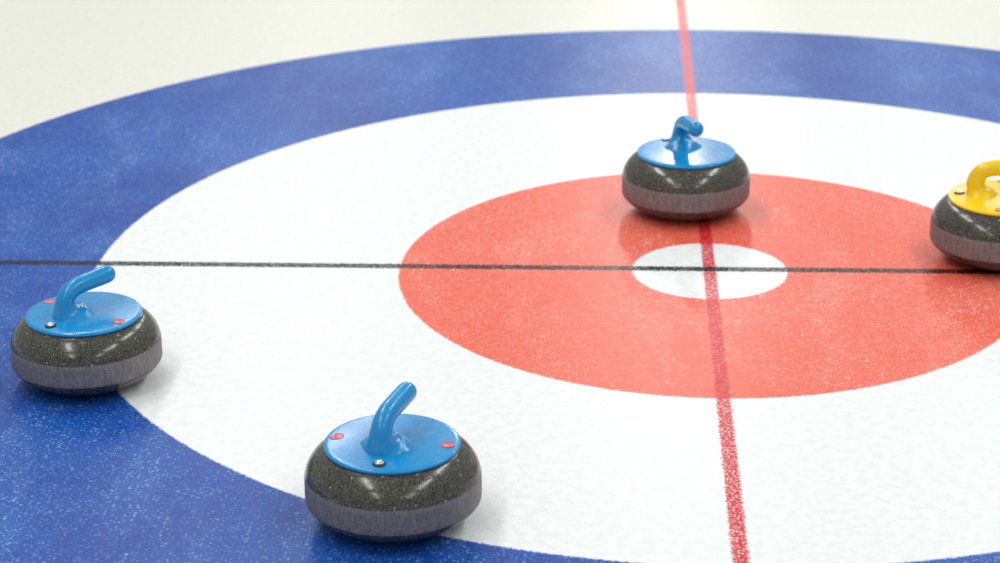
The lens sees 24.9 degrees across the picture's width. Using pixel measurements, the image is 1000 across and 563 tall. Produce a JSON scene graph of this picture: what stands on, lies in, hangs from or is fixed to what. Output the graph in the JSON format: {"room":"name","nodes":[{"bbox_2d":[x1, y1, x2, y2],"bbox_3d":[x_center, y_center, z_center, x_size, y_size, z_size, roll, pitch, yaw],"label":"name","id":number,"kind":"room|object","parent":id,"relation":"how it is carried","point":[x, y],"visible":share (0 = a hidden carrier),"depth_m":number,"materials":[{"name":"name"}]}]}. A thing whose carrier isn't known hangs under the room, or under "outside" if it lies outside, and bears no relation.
{"room":"ice rink","nodes":[
{"label":"ice rink","id":0,"kind":"room"},
{"bbox_2d":[0,0,999,562],"bbox_3d":[0.864,-3.482,13.343,18.000,0.001,37.000,1,21,3],"label":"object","id":1,"kind":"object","parent":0,"point":[318,209],"depth_m":4.53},
{"bbox_2d":[10,265,161,395],"bbox_3d":[-0.730,0.079,3.991,0.264,0.200,0.264,2,22,8],"label":"stone","id":2,"kind":"object","parent":1,"relation":"on","point":[76,341],"visible":1,"depth_m":3.92,"materials":[{"name":"stone"}]},
{"bbox_2d":[304,382,481,542],"bbox_3d":[-0.165,0.271,3.478,0.273,0.207,0.273,8,23,21],"label":"stone","id":3,"kind":"object","parent":1,"relation":"on","point":[389,475],"visible":1,"depth_m":3.40,"materials":[{"name":"stone"}]},
{"bbox_2d":[372,461,385,466],"bbox_3d":[-0.180,0.272,3.392,0.021,0.003,0.021,8,23,21],"label":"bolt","id":4,"kind":"object","parent":3,"relation":"in","point":[374,463],"depth_m":3.39,"materials":[{"name":"silver metal"}]},
{"bbox_2d":[622,115,749,220],"bbox_3d":[0.394,-0.252,4.798,0.271,0.212,0.271,-6,22,-14],"label":"stone","id":5,"kind":"object","parent":1,"relation":"on","point":[680,176],"visible":1,"depth_m":4.72,"materials":[{"name":"stone"}]},
{"bbox_2d":[930,160,999,271],"bbox_3d":[0.996,-0.145,4.512,0.271,0.210,0.271,15,26,34],"label":"stone","id":6,"kind":"object","parent":1,"relation":"on","point":[965,222],"visible":1,"depth_m":4.45,"materials":[{"name":"stone"}]}
]}

